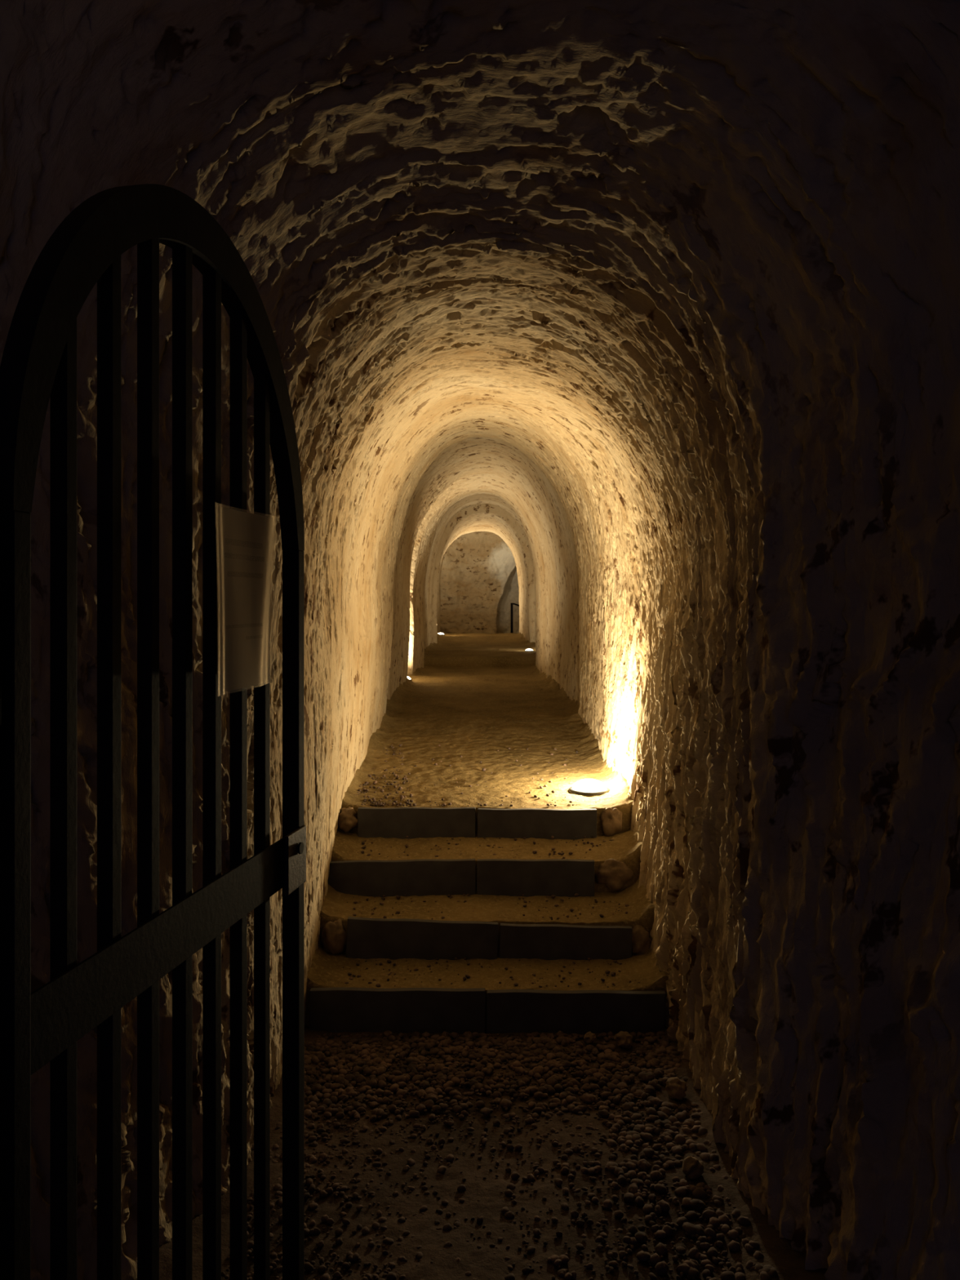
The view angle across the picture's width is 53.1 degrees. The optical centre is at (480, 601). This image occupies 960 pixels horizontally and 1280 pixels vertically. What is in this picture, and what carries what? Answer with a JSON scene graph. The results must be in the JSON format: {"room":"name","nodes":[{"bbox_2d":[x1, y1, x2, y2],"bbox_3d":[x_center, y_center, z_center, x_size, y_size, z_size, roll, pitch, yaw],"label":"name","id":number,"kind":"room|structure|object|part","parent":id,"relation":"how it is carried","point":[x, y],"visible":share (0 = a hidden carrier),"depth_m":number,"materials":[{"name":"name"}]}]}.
{"room":"underground stone tunnel","nodes":[
{"label":"underground stone tunnel","id":0,"kind":"room"},
{"bbox_2d":[0,169,445,1279],"bbox_3d":[-0.711,0.269,9.296,0.629,2.770,21.813,0,0,1],"label":"wall","id":1,"kind":"structure","parent":0,"point":[372,601],"depth_m":2.42,"materials":[{"name":"stone"}]},
{"bbox_2d":[440,531,519,633],"bbox_3d":[0.044,-0.450,17.835,3.254,2.600,1.056,0,0,-9],"label":"wall","id":2,"kind":"structure","parent":0,"point":[479,582],"depth_m":17.86,"materials":[{"name":"stone"}]},
{"bbox_2d":[0,0,959,553],"bbox_3d":[0.014,-1.031,9.299,2.347,1.350,21.816,0,0,0],"label":"ceiling","id":3,"kind":"structure","parent":0,"point":[507,261],"depth_m":2.30,"materials":[{"name":"stone"}]},
{"bbox_2d":[135,630,826,1279],"bbox_3d":[0.074,1.014,9.260,2.648,1.107,21.731,0,0,0],"label":"floor","id":4,"kind":"structure","parent":0,"point":[472,692],"depth_m":3.50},
{"bbox_2d":[0,183,306,1279],"bbox_3d":[-0.443,0.472,1.434,0.051,2.155,0.921,0,0,11],"label":"iron gate","id":5,"kind":"object","parent":4,"relation":"on","point":[41,1026],"visible":1,"depth_m":1.34,"materials":[{"name":"metal"}]},
{"bbox_3d":[-0.442,-0.352,1.467,0.034,0.505,0.856,0,0,11],"label":"arched frame","id":6,"kind":"part","parent":5,"relation":"part of","materials":[{"name":"black paint"}]},
{"bbox_3d":[-0.429,0.485,1.465,0.005,0.090,0.796,0,0,11],"label":"rail","id":7,"kind":"part","parent":5,"relation":"part of","materials":[{"name":"black metal"}]},
{"bbox_2d":[217,506,272,693],"bbox_3d":[-0.390,-0.004,1.609,0.009,0.300,0.263,0,0,8],"label":"notice sheet","id":8,"kind":"object","parent":5,"relation":"attached to","point":[245,539],"visible":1,"depth_m":1.60,"materials":[{"name":"paper"}]},
{"bbox_3d":[-0.342,0.470,1.833,0.004,0.022,0.022,0,0,11],"label":"keyhole plate","id":9,"kind":"part","parent":5,"relation":"part of","materials":[{"name":"black paint"}]},
{"bbox_2d":[320,918,346,955],"bbox_3d":[-0.573,1.330,3.803,0.104,0.147,0.090,0,0,-34],"label":"stone","id":10,"kind":"object","parent":4,"relation":"on","point":[334,937],"visible":0.99,"depth_m":3.77,"materials":[{"name":"brown stone"}]},
{"bbox_2d":[337,806,357,833],"bbox_3d":[-0.617,1.000,4.407,0.111,0.120,0.108,0,0,-40],"label":"stone","id":11,"kind":"object","parent":4,"relation":"on","point":[347,820],"visible":0.84,"depth_m":4.37,"materials":[{"name":"brown stone"}]},
{"bbox_2d":[309,986,484,1034],"bbox_3d":[-0.298,1.498,3.478,0.633,0.193,0.030,0,0,0],"label":"stair slab","id":12,"kind":"structure","parent":4,"relation":"on","point":[336,1009],"depth_m":3.46,"materials":[{"name":"grey stone"}]},
{"bbox_2d":[327,858,475,897],"bbox_3d":[-0.337,1.189,4.098,0.638,0.173,0.030,-1,0,0],"label":"stair slab","id":13,"kind":"structure","parent":4,"relation":"on","point":[427,877],"depth_m":4.08,"materials":[{"name":"grey stone"}]},
{"bbox_2d":[357,807,475,839],"bbox_3d":[-0.290,1.026,4.408,0.538,0.163,0.030,0,0,0],"label":"stair slab","id":14,"kind":"structure","parent":4,"relation":"on","point":[401,823],"depth_m":4.39,"materials":[{"name":"grey stone"}]},
{"bbox_2d":[346,916,498,959],"bbox_3d":[-0.227,1.341,3.788,0.600,0.192,0.030,0,0,0],"label":"stair slab","id":15,"kind":"structure","parent":4,"relation":"on","point":[367,938],"depth_m":3.77,"materials":[{"name":"grey stone"}]},
{"bbox_2d":[355,743,610,806],"bbox_3d":[0.018,0.901,5.109,1.258,0.103,1.310,0,0,0],"label":"grit","id":16,"kind":"object","parent":4,"relation":"on","point":[375,782],"visible":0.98,"depth_m":4.73,"materials":[{"name":"gravel"}]},
{"bbox_2d":[342,835,639,987],"bbox_3d":[0.000,1.242,3.954,1.254,0.350,0.878,0,0,0],"label":"grit","id":17,"kind":"object","parent":4,"relation":"on","point":[613,973],"visible":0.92,"depth_m":3.88,"materials":[{"name":"gravel"}]},
{"bbox_2d":[221,1030,777,1279],"bbox_3d":[0.036,1.548,2.671,1.302,0.034,1.566,0,0,0],"label":"gravel","id":18,"kind":"object","parent":4,"relation":"on","point":[559,1061],"visible":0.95,"depth_m":2.89,"materials":[{"name":"gravel"}]},
{"bbox_2d":[510,603,519,632],"bbox_3d":[0.747,0.320,17.940,0.137,0.600,0.715,0,0,34],"label":"handrail","id":19,"kind":"object","parent":4,"relation":"on","point":[511,604],"visible":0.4,"depth_m":17.68,"materials":[{"name":"black metal"}]},
{"bbox_3d":[0.586,0.320,17.700,0.044,0.600,0.044,0,0,0],"label":"post","id":20,"kind":"part","parent":19,"relation":"part of","materials":[{"name":"black metal"}]},
{"bbox_2d":[476,858,594,897],"bbox_3d":[0.237,1.186,4.098,0.500,0.173,0.030,0,0,0],"label":"stair slab","id":21,"kind":"structure","parent":4,"relation":"on","point":[567,877],"depth_m":4.08,"materials":[{"name":"grey stone"}]},
{"bbox_2d":[477,808,596,839],"bbox_3d":[0.262,1.032,4.408,0.546,0.163,0.030,0,0,0],"label":"stair slab","id":22,"kind":"structure","parent":4,"relation":"on","point":[527,823],"depth_m":4.39,"materials":[{"name":"grey stone"}]},
{"bbox_2d":[499,923,632,959],"bbox_3d":[0.337,1.363,3.788,0.519,0.173,0.030,1,0,0],"label":"stair slab","id":23,"kind":"structure","parent":4,"relation":"on","point":[530,941],"depth_m":3.77,"materials":[{"name":"grey stone"}]},
{"bbox_2d":[486,989,666,1034],"bbox_3d":[0.347,1.506,3.478,0.646,0.193,0.030,0,0,0],"label":"stair slab","id":24,"kind":"structure","parent":4,"relation":"on","point":[508,1011],"depth_m":3.46,"materials":[{"name":"grey stone"}]},
{"bbox_2d":[568,778,609,795],"bbox_3d":[0.540,0.918,4.740,0.202,0.084,0.202,0,0,0],"label":"spotlight","id":25,"kind":"object","parent":4,"relation":"on","point":[586,787],"visible":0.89,"depth_m":4.68,"materials":[{"name":"white"}]},
{"bbox_2d":[583,1031,595,1044],"bbox_3d":[0.385,1.536,3.381,0.044,0.038,0.047,0,0,33],"label":"stone","id":26,"kind":"object","parent":4,"relation":"on","point":[589,1037],"visible":1,"depth_m":3.37,"materials":[{"name":"brown stone"}]},
{"bbox_2d":[600,807,622,835],"bbox_3d":[0.605,1.018,4.436,0.104,0.139,0.114,0,0,9],"label":"stone","id":27,"kind":"object","parent":4,"relation":"on","point":[611,819],"visible":1,"depth_m":4.40,"materials":[{"name":"brown stone"}]},
{"bbox_2d":[594,858,633,891],"bbox_3d":[0.575,1.171,4.131,0.170,0.146,0.102,0,0,0],"label":"stone","id":28,"kind":"object","parent":4,"relation":"on","point":[615,874],"visible":1,"depth_m":4.10,"materials":[{"name":"brown stone"}]},
{"bbox_2d":[613,1031,632,1048],"bbox_3d":[0.504,1.533,3.360,0.065,0.058,0.063,0,0,-43],"label":"stone","id":29,"kind":"object","parent":4,"relation":"on","point":[624,1039],"visible":1,"depth_m":3.34,"materials":[{"name":"brown stone"}]},
{"bbox_2d":[631,924,651,954],"bbox_3d":[0.635,1.351,3.812,0.088,0.142,0.082,0,0,39],"label":"stone","id":30,"kind":"object","parent":4,"relation":"on","point":[641,941],"visible":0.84,"depth_m":3.78,"materials":[{"name":"brown stone"}]},
{"bbox_2d":[665,1076,687,1100],"bbox_3d":[0.619,1.530,3.021,0.063,0.065,0.077,0,0,-23],"label":"stone","id":31,"kind":"object","parent":4,"relation":"on","point":[676,1088],"visible":1,"depth_m":3.00,"materials":[{"name":"brown stone"}]},
{"bbox_2d":[682,1155,703,1179],"bbox_3d":[0.576,1.531,2.598,0.058,0.056,0.062,0,0,11],"label":"stone","id":32,"kind":"object","parent":4,"relation":"on","point":[692,1167],"visible":1,"depth_m":2.58,"materials":[{"name":"brown stone"}]},
{"bbox_2d":[512,219,959,1279],"bbox_3d":[0.960,0.281,9.304,0.880,2.741,21.808,0,0,0],"label":"wall","id":33,"kind":"structure","parent":0,"point":[766,657],"depth_m":2.31,"materials":[{"name":"stone"}]}
]}

